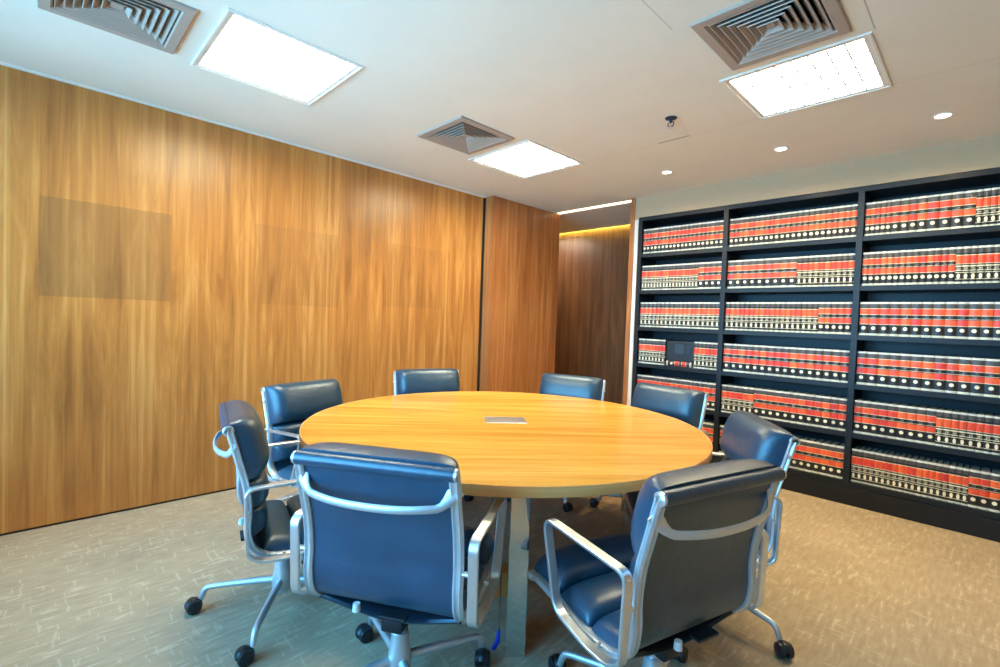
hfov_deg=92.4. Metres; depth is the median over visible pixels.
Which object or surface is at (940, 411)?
book
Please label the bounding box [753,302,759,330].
book
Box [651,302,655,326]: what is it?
book
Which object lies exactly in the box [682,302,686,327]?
book
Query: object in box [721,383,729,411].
book
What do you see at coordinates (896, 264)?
book
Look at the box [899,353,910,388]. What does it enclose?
book
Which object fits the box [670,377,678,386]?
book
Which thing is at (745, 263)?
book
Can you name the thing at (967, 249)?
book
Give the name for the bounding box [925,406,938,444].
book
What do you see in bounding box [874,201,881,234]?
book
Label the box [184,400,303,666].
swivel chair
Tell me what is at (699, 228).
book
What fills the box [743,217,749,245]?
book
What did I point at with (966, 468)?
book
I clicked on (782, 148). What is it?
recessed light
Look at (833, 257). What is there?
book
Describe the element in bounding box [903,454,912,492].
book
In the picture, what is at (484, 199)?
trim
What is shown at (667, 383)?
book
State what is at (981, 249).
book
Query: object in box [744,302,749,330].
book
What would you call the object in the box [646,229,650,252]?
book
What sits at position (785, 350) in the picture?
book
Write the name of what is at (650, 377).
book
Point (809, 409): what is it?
book
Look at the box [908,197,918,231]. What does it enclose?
book
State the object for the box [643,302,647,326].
book
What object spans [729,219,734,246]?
book
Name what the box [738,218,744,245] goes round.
book
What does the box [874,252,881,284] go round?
book
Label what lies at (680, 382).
book
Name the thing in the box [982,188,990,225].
book
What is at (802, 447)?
book
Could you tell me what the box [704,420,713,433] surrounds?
book
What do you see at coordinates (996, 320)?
book
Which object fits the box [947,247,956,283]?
book
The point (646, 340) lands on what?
book
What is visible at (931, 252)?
book
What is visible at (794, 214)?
book
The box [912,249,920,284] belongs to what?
book
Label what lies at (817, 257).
book
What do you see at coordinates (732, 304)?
book
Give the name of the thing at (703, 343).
book
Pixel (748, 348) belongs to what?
book
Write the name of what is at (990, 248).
book
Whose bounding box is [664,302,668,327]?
book
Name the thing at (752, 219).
book
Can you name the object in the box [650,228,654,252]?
book
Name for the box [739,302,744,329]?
book
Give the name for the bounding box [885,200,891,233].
book
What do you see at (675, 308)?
book
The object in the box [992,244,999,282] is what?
book
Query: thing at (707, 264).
book
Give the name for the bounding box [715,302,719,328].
book
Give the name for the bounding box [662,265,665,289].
book
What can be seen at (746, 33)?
ceiling vent
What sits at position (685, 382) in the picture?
book
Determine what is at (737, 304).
book
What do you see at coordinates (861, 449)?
book
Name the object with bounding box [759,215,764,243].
book
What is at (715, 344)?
book
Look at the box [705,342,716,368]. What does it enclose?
book
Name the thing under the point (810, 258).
book
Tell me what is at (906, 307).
book
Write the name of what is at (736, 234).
book
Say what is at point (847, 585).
floor
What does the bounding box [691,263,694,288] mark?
book
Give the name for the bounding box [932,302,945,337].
book
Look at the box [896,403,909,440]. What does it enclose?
book
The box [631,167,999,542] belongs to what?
bookcase
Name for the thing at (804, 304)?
book
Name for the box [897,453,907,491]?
book
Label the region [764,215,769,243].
book
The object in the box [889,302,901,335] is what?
book
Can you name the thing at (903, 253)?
book
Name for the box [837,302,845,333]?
book
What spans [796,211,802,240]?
book
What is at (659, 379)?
book
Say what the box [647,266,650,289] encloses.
book
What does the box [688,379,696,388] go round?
book
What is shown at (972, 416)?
book
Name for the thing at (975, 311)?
book
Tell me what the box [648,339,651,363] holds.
book
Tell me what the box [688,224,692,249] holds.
book
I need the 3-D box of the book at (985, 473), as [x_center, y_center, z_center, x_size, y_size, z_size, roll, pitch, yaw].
[3.218,1.025,3.183,0.191,0.246,0.048,0,2,-44]
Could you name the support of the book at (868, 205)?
in the bookcase
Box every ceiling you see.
[0,0,999,212]
[556,200,630,232]
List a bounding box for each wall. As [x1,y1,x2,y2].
[0,65,485,533]
[554,224,629,403]
[631,135,999,393]
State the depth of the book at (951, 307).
3.24 m
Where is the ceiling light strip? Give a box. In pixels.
[558,200,630,213]
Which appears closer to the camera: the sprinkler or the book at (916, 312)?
the sprinkler
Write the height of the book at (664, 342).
0.246 m
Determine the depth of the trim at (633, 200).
4.94 m
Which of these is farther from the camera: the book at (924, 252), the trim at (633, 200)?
the trim at (633, 200)
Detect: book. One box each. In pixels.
[637,373,646,383]
[638,338,647,362]
[640,302,643,326]
[641,266,644,289]
[641,339,644,362]
[641,374,652,381]
[643,229,646,253]
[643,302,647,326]
[644,266,647,289]
[644,339,648,362]
[645,374,654,382]
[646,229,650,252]
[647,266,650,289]
[647,302,651,326]
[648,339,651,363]
[649,375,658,383]
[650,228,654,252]
[650,265,653,289]
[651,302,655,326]
[651,339,654,363]
[653,265,656,289]
[653,375,661,383]
[654,228,657,252]
[654,339,664,363]
[655,302,659,326]
[656,265,659,289]
[657,228,661,252]
[657,376,667,384]
[658,340,661,364]
[659,265,662,289]
[659,302,664,326]
[661,227,665,251]
[661,340,673,364]
[661,376,670,384]
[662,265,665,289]
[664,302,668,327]
[665,227,669,251]
[665,264,669,289]
[665,377,675,385]
[666,361,692,367]
[668,302,673,327]
[669,226,673,251]
[669,264,672,289]
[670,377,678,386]
[672,226,676,250]
[672,264,675,289]
[673,302,677,327]
[674,378,683,386]
[675,264,678,289]
[676,225,680,250]
[677,302,682,327]
[678,264,681,288]
[678,378,686,387]
[680,225,684,250]
[681,264,685,288]
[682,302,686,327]
[683,379,693,388]
[684,224,688,249]
[685,263,688,288]
[686,302,691,327]
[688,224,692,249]
[688,263,691,288]
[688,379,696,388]
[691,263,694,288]
[691,302,695,328]
[692,223,697,249]
[692,380,703,389]
[693,342,697,367]
[694,263,698,288]
[695,302,700,328]
[697,223,701,248]
[697,342,701,368]
[697,380,705,390]
[698,262,704,288]
[700,302,705,328]
[701,222,705,248]
[701,342,705,368]
[702,381,712,392]
[704,262,710,288]
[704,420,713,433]
[705,222,710,248]
[705,302,710,328]
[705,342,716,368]
[706,381,715,409]
[709,221,714,247]
[709,262,716,288]
[709,342,717,369]
[709,422,713,444]
[710,302,715,328]
[710,383,715,410]
[713,343,717,369]
[714,221,719,247]
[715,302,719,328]
[716,261,721,288]
[719,220,723,247]
[719,424,724,452]
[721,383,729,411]
[723,343,731,370]
[725,302,730,329]
[726,384,737,412]
[727,261,735,287]
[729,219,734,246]
[729,302,734,329]
[730,344,737,371]
[731,384,740,412]
[734,218,739,245]
[734,260,741,287]
[734,302,739,329]
[736,385,749,410]
[737,344,751,372]
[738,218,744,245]
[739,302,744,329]
[741,260,749,287]
[742,385,752,410]
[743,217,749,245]
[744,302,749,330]
[744,344,752,373]
[747,386,756,412]
[748,259,756,287]
[749,216,754,244]
[749,302,754,330]
[751,345,760,373]
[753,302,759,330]
[753,387,767,416]
[754,216,759,244]
[756,259,763,287]
[758,302,764,330]
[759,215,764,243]
[759,345,766,374]
[760,387,772,418]
[763,258,772,287]
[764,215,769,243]
[764,302,770,330]
[765,346,774,375]
[767,388,779,419]
[769,214,774,243]
[769,302,775,331]
[771,258,780,286]
[773,346,782,375]
[774,213,780,242]
[774,302,780,331]
[774,389,786,420]
[779,213,785,242]
[779,257,788,286]
[779,302,785,331]
[781,347,789,376]
[781,390,793,421]
[785,212,791,241]
[785,302,790,331]
[787,257,797,286]
[789,347,802,377]
[789,391,800,422]
[790,211,797,241]
[790,302,796,331]
[791,435,803,468]
[795,302,801,332]
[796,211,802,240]
[796,256,802,286]
[797,347,806,378]
[797,392,811,424]
[797,436,810,470]
[800,302,807,332]
[802,210,809,240]
[802,256,808,286]
[805,392,819,425]
[805,437,818,471]
[806,302,812,332]
[806,348,818,379]
[807,256,813,286]
[808,209,815,239]
[812,255,819,286]
[812,302,818,332]
[812,438,826,473]
[813,393,827,426]
[814,209,820,239]
[814,348,823,379]
[817,302,825,333]
[818,255,824,286]
[820,208,826,238]
[820,440,832,475]
[821,394,834,428]
[822,349,835,380]
[824,255,830,285]
[824,302,831,333]
[826,207,832,238]
[827,441,840,476]
[829,395,842,429]
[830,254,836,285]
[830,302,838,333]
[831,206,838,238]
[831,349,840,381]
[835,254,842,285]
[835,442,844,478]
[837,206,845,237]
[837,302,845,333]
[837,396,846,430]
[839,350,849,382]
[841,254,848,285]
[844,205,851,236]
[844,302,851,334]
[847,253,854,285]
[850,204,857,236]
[850,445,860,481]
[853,398,865,433]
[856,351,869,384]
[856,446,867,482]
[859,302,869,334]
[861,399,873,434]
[862,252,868,285]
[862,447,872,483]
[864,203,870,235]
[866,351,878,385]
[867,252,875,284]
[868,302,879,335]
[868,448,878,485]
[869,400,881,435]
[870,202,875,234]
[873,448,884,486]
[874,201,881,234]
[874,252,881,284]
[877,352,889,386]
[878,302,890,335]
[878,401,891,437]
[879,450,889,487]
[880,201,886,234]
[880,251,887,284]
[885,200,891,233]
[885,451,895,488]
[886,251,893,284]
[887,402,899,438]
[888,353,901,387]
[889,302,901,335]
[891,199,900,233]
[891,451,901,490]
[892,251,899,284]
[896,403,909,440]
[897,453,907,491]
[898,250,906,284]
[899,198,909,232]
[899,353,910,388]
[900,302,911,336]
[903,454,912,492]
[905,250,913,284]
[906,404,918,441]
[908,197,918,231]
[909,354,925,389]
[909,455,919,494]
[910,302,922,336]
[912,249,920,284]
[915,405,928,443]
[915,456,925,495]
[917,196,927,231]
[919,249,927,283]
[921,302,933,337]
[921,354,935,390]
[922,457,931,496]
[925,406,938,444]
[926,194,939,230]
[926,248,934,283]
[928,458,937,498]
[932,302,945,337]
[933,248,941,283]
[933,355,946,391]
[934,459,943,499]
[935,407,945,445]
[938,193,952,229]
[940,248,948,283]
[941,460,950,501]
[942,408,952,447]
[944,302,957,338]
[945,356,959,393]
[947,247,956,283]
[947,461,957,502]
[950,409,960,448]
[951,191,964,228]
[954,463,963,504]
[955,247,963,283]
[956,302,969,338]
[957,356,971,394]
[958,409,968,449]
[961,246,970,282]
[961,463,969,505]
[963,190,976,227]
[966,410,976,450]
[967,464,979,507]
[968,302,981,339]
[969,246,977,282]
[970,357,985,395]
[975,189,983,226]
[975,412,984,452]
[976,245,985,282]
[978,467,990,510]
[980,302,993,339]
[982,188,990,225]
[983,412,993,453]
[984,245,993,282]
[984,358,999,397]
[989,187,998,225]
[989,468,999,512]
[991,414,999,454]
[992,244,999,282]
[992,302,999,339]
[996,187,999,224]
[998,372,999,397]
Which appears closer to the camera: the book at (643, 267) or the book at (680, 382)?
the book at (680, 382)
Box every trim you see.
[0,61,485,197]
[477,198,485,390]
[622,198,635,404]
[627,220,638,405]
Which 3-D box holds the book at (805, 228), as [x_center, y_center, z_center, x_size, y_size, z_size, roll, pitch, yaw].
[2.518,-0.866,3.911,0.191,0.246,0.041,0,2,-44]
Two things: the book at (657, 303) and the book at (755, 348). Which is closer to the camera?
the book at (755, 348)
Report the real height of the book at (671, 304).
0.246 m
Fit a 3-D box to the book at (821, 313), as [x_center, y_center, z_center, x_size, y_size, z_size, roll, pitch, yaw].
[2.591,-0.123,3.831,0.191,0.246,0.042,0,2,-44]
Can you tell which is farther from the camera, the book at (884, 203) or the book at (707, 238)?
the book at (707, 238)
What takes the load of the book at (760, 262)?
in the bookcase
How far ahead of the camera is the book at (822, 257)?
3.77 m
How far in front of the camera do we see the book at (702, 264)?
4.44 m
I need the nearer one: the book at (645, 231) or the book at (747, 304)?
the book at (747, 304)
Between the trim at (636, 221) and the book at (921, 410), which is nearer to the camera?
the book at (921, 410)
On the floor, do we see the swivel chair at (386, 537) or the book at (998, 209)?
the swivel chair at (386, 537)
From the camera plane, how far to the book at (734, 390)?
4.23 m
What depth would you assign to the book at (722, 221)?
4.31 m
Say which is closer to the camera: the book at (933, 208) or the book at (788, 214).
the book at (933, 208)
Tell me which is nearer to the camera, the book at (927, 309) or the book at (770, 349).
the book at (927, 309)
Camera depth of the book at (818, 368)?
3.77 m
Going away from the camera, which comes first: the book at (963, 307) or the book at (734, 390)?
the book at (963, 307)
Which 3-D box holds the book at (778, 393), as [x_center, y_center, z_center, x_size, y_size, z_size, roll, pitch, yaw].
[2.376,0.601,4.046,0.191,0.246,0.054,0,2,-44]
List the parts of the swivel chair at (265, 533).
leg, tilt knob, tilt lever, frame, frame, leg, armrest, armrest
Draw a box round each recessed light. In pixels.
[661,170,672,173]
[774,146,788,151]
[933,112,953,118]
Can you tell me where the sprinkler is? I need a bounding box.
[665,116,676,129]
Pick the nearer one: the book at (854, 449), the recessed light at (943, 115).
the recessed light at (943, 115)
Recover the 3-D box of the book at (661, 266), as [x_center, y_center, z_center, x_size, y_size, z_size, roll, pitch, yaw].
[1.654,-0.553,4.795,0.190,0.246,0.031,0,2,-44]
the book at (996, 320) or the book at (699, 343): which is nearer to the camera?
the book at (996, 320)
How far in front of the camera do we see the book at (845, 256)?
3.66 m
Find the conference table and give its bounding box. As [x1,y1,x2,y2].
[299,391,712,656]
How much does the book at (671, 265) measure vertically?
0.246 m
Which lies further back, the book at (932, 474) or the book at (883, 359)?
the book at (883, 359)
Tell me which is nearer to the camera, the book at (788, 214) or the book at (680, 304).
the book at (788, 214)
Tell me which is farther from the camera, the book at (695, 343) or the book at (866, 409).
the book at (695, 343)
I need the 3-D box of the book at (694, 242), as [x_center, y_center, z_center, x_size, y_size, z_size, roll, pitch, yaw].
[1.889,-0.906,4.553,0.191,0.246,0.041,0,2,-44]
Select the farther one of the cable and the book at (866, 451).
the book at (866, 451)
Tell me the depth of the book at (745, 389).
4.17 m
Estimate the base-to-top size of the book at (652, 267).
0.246 m
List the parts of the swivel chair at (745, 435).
armrest, leg, armrest, frame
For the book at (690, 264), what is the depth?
4.52 m
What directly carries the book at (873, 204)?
in the bookcase
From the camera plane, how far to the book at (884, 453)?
3.49 m
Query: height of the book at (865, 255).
0.246 m
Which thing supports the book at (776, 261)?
in the bookcase
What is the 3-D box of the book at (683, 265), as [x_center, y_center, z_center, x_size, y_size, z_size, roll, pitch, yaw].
[1.812,-0.542,4.631,0.190,0.246,0.032,0,2,-44]
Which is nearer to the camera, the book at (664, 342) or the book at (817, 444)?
the book at (817, 444)
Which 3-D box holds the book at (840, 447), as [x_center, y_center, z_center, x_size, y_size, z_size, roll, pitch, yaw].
[2.672,0.990,3.744,0.191,0.246,0.050,0,2,-44]
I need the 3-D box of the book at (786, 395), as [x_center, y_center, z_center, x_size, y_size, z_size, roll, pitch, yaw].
[2.416,0.604,4.006,0.191,0.246,0.057,0,2,-44]
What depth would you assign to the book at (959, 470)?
3.21 m
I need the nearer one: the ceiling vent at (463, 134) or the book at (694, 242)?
the ceiling vent at (463, 134)
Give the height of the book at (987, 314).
0.246 m
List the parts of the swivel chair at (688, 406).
leg, frame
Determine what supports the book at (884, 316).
in the bookcase
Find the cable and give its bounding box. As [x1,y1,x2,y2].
[491,555,502,650]
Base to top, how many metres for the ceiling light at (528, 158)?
0.133 m
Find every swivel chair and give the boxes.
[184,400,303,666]
[261,379,342,487]
[290,442,506,666]
[393,368,473,501]
[527,459,786,666]
[539,373,605,511]
[590,382,708,507]
[623,410,799,658]
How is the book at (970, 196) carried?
in the bookcase
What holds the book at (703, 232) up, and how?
in the bookcase
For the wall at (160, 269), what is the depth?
3.19 m
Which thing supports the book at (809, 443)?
in the bookcase
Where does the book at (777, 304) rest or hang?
in the bookcase
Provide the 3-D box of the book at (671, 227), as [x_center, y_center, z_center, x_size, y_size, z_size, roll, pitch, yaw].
[1.727,-0.917,4.724,0.191,0.246,0.040,0,2,-44]
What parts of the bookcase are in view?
panel, shelf, shelf, shelf, shelf, shelf, shelf, shelf, shelf, shelf, shelf, shelf, panel, shelf, shelf, shelf, shelf, shelf, shelf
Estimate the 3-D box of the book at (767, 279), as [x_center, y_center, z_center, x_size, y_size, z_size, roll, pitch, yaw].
[2.325,-0.509,4.110,0.191,0.246,0.062,0,2,-44]
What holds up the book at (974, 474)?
in the bookcase
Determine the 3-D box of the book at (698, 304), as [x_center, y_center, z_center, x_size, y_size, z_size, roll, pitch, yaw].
[1.909,-0.167,4.527,0.191,0.246,0.046,0,2,-44]
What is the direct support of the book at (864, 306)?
in the bookcase
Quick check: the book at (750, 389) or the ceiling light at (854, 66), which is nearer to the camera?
the ceiling light at (854, 66)
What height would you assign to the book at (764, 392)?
0.246 m
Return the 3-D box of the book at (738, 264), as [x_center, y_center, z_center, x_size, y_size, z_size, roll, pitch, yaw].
[2.160,-0.520,4.279,0.191,0.246,0.056,0,2,-44]
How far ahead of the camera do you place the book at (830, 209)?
3.73 m
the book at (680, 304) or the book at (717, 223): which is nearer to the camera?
the book at (717, 223)
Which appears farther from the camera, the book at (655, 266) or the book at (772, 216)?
the book at (655, 266)
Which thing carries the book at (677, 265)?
in the bookcase
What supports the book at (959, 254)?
in the bookcase
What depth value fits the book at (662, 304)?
4.71 m
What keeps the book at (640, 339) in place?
in the bookcase
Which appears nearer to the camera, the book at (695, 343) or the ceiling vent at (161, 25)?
the ceiling vent at (161, 25)
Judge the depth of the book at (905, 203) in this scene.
3.41 m
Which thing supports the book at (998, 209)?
in the bookcase
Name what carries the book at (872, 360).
in the bookcase
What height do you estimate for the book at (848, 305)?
0.246 m
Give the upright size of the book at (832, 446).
0.246 m
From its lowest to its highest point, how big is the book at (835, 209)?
0.246 m
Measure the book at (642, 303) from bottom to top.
0.246 m
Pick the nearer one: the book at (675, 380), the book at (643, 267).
the book at (675, 380)
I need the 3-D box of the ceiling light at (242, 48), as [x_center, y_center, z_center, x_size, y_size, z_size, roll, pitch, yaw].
[-1.171,-1.468,2.515,0.640,0.133,0.680,0,2,-44]
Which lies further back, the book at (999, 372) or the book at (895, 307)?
the book at (895, 307)
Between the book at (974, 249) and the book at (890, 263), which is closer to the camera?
the book at (974, 249)
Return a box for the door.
[479,196,559,393]
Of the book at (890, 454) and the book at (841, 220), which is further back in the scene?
the book at (841, 220)
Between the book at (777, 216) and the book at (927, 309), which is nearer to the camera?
the book at (927, 309)
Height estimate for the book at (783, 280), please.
0.246 m
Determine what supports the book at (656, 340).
in the bookcase
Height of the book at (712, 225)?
0.246 m
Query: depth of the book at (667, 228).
4.68 m
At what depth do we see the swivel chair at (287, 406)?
2.88 m
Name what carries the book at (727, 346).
in the bookcase
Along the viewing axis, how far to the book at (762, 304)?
4.07 m
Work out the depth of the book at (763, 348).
4.07 m
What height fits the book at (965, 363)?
0.246 m
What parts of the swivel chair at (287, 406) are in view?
frame, armrest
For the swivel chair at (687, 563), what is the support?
on the floor
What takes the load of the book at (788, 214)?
in the bookcase
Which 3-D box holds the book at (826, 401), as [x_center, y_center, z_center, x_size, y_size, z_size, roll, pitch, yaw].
[2.610,0.617,3.807,0.191,0.246,0.052,0,2,-44]
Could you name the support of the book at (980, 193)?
in the bookcase
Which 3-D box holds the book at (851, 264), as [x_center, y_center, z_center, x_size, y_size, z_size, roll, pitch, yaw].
[2.728,-0.483,3.697,0.191,0.246,0.039,0,2,-44]
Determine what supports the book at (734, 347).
in the bookcase
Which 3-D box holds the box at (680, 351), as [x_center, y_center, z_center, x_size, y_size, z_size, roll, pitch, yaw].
[1.781,0.174,4.659,0.154,0.195,0.274,0,2,-44]
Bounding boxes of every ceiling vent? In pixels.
[37,0,197,53]
[417,115,514,154]
[690,0,851,70]
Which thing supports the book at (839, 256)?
in the bookcase
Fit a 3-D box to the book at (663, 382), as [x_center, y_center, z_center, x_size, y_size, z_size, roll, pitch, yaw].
[1.667,0.555,4.773,0.191,0.246,0.041,0,2,-44]
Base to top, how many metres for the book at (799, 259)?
0.246 m
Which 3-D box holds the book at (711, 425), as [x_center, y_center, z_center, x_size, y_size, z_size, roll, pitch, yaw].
[1.994,0.946,4.438,0.191,0.246,0.046,0,2,-44]
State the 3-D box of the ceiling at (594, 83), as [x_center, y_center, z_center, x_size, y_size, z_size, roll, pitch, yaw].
[0.331,-1.340,1.956,5.695,0.001,5.352,0,2,-44]
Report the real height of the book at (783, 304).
0.246 m
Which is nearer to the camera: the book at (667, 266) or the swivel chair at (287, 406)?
the swivel chair at (287, 406)
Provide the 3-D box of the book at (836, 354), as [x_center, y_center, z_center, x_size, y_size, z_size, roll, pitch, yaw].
[2.658,0.251,3.763,0.191,0.246,0.054,0,2,-44]
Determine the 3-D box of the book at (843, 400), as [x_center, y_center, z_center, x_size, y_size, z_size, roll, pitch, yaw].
[2.686,0.621,3.734,0.191,0.246,0.050,0,2,-44]
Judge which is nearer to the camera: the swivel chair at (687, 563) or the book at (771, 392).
the swivel chair at (687, 563)
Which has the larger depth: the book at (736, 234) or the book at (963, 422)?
the book at (736, 234)
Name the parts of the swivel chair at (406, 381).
frame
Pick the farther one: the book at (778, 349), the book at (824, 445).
the book at (778, 349)
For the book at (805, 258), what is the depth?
3.84 m
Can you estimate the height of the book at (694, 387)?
0.246 m
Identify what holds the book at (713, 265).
in the bookcase
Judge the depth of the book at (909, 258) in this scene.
3.39 m
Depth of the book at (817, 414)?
3.78 m
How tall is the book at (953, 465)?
0.246 m
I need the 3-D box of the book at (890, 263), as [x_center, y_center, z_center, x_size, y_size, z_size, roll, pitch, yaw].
[2.889,-0.472,3.533,0.190,0.246,0.033,0,2,-44]
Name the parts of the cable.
cord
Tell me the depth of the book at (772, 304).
4.01 m
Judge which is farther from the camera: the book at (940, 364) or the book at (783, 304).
the book at (783, 304)
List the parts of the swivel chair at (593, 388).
frame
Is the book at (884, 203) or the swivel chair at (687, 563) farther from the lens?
the book at (884, 203)
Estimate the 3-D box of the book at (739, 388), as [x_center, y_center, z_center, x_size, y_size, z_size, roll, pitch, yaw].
[2.163,0.588,4.263,0.191,0.246,0.045,0,2,-44]
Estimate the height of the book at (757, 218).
0.246 m
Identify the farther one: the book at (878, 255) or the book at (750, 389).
the book at (750, 389)
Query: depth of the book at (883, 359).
3.49 m
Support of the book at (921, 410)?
in the bookcase
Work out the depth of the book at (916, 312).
3.36 m
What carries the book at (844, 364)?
in the bookcase
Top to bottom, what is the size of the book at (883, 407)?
0.246 m
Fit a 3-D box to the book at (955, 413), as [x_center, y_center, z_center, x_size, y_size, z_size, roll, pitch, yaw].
[3.122,0.650,3.283,0.191,0.246,0.036,0,2,-44]
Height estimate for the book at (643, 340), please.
0.246 m
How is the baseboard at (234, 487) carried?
attached to the wall at (160, 269)
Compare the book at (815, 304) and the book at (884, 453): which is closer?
the book at (884, 453)
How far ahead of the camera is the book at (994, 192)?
3.09 m
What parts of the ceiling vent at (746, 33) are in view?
plate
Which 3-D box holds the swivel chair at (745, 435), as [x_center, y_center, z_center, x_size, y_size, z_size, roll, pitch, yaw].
[0.946,0.826,2.217,0.680,0.900,0.634,2,2,9]
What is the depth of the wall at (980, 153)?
3.68 m
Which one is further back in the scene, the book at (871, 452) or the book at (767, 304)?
the book at (767, 304)
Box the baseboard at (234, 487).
[0,487,236,535]
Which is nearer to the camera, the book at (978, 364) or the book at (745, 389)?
the book at (978, 364)
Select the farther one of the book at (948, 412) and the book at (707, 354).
the book at (707, 354)
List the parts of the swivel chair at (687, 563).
leg, armrest, frame, tilt knob, tilt lever, frame, armrest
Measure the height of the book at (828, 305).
0.246 m
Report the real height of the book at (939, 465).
0.246 m
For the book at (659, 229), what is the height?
0.246 m
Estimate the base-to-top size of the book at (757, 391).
0.246 m
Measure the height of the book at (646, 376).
0.246 m
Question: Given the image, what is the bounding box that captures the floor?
[0,482,999,666]
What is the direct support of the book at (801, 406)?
in the bookcase
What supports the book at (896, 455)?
in the bookcase
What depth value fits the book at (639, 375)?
4.90 m
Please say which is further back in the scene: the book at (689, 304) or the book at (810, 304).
the book at (689, 304)
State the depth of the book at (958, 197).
3.21 m
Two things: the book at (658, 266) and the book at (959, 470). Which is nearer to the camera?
the book at (959, 470)
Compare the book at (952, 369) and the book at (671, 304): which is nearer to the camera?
the book at (952, 369)
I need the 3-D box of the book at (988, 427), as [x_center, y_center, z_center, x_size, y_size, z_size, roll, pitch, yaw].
[3.233,0.657,3.174,0.191,0.246,0.038,0,2,-44]
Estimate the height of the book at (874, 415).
0.246 m
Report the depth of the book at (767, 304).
4.04 m
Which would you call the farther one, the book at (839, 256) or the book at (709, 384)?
the book at (709, 384)
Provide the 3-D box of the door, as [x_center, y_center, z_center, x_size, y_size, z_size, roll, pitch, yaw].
[0.247,-0.146,5.459,1.120,2.584,0.116,0,2,-44]
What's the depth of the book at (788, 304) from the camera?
3.93 m
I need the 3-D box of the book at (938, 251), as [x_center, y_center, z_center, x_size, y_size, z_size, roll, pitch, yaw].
[3.065,-0.461,3.351,0.191,0.246,0.036,0,2,-44]
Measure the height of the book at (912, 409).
0.246 m
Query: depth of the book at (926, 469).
3.32 m
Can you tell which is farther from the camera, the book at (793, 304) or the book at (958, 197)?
the book at (793, 304)
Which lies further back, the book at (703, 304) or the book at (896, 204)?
the book at (703, 304)
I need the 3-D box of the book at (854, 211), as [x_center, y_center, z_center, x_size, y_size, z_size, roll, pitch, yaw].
[2.741,-0.851,3.687,0.191,0.246,0.038,0,2,-44]
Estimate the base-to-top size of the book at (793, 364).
0.246 m
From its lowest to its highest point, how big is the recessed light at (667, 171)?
0.007 m
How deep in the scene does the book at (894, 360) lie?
3.44 m
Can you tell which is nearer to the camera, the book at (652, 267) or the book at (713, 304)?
the book at (713, 304)
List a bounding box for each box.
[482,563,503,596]
[666,341,693,362]
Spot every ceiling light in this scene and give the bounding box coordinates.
[190,8,363,105]
[468,140,583,178]
[719,31,892,119]
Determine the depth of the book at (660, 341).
4.73 m
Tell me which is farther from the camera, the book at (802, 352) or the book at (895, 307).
the book at (802, 352)
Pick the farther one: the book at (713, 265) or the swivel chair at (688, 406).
the book at (713, 265)
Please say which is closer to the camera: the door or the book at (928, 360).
the book at (928, 360)
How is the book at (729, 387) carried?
in the bookcase
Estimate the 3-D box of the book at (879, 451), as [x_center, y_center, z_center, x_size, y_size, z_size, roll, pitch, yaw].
[2.833,1.000,3.581,0.190,0.246,0.034,0,2,-44]
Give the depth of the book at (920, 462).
3.34 m
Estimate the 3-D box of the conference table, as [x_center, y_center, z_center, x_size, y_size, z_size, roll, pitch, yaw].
[0.016,0.858,2.716,2.143,0.743,2.143,3,2,29]
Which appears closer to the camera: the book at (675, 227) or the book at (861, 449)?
the book at (861, 449)
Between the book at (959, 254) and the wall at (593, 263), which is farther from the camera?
the wall at (593, 263)
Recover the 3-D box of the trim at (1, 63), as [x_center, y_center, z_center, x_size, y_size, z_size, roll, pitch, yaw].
[-1.791,-1.452,3.470,4.580,0.014,0.014,0,2,-44]
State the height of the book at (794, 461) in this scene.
0.246 m
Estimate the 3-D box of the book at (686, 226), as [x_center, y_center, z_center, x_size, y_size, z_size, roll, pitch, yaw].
[1.834,-0.910,4.612,0.191,0.246,0.037,0,2,-44]
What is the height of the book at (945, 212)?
0.246 m
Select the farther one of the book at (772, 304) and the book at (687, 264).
the book at (687, 264)
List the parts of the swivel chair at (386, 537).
armrest, frame, tilt knob, leg, leg, tilt lever, leg, leg, frame, armrest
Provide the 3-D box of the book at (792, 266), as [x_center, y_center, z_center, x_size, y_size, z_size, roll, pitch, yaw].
[2.451,-0.501,3.977,0.191,0.246,0.061,0,2,-44]
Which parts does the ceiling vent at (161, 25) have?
plate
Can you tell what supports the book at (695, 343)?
in the bookcase
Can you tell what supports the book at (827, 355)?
in the bookcase
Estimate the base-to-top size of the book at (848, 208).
0.246 m
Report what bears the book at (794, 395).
in the bookcase
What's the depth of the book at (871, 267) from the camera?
3.54 m
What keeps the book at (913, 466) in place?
in the bookcase
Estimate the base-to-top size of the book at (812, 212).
0.246 m
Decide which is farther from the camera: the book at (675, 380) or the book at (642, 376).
the book at (642, 376)
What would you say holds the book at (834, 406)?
in the bookcase
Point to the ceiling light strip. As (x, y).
(628, 201)
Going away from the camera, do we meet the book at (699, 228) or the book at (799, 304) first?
the book at (799, 304)
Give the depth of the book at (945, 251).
3.26 m
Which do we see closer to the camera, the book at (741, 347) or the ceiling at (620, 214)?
the book at (741, 347)
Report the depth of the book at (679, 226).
4.60 m
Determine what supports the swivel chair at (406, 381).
on the floor
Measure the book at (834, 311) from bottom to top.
0.246 m
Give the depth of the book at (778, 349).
3.98 m
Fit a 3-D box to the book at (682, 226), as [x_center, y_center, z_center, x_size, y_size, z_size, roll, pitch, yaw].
[1.809,-0.912,4.640,0.191,0.246,0.037,0,2,-44]
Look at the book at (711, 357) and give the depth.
4.37 m
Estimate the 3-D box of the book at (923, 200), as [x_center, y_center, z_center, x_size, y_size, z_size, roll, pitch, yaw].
[3.011,-0.834,3.407,0.191,0.246,0.048,0,2,-44]
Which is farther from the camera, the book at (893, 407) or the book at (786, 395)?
the book at (786, 395)
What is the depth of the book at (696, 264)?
4.47 m
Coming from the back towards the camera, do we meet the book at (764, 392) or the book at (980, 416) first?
the book at (764, 392)
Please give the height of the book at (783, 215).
0.246 m

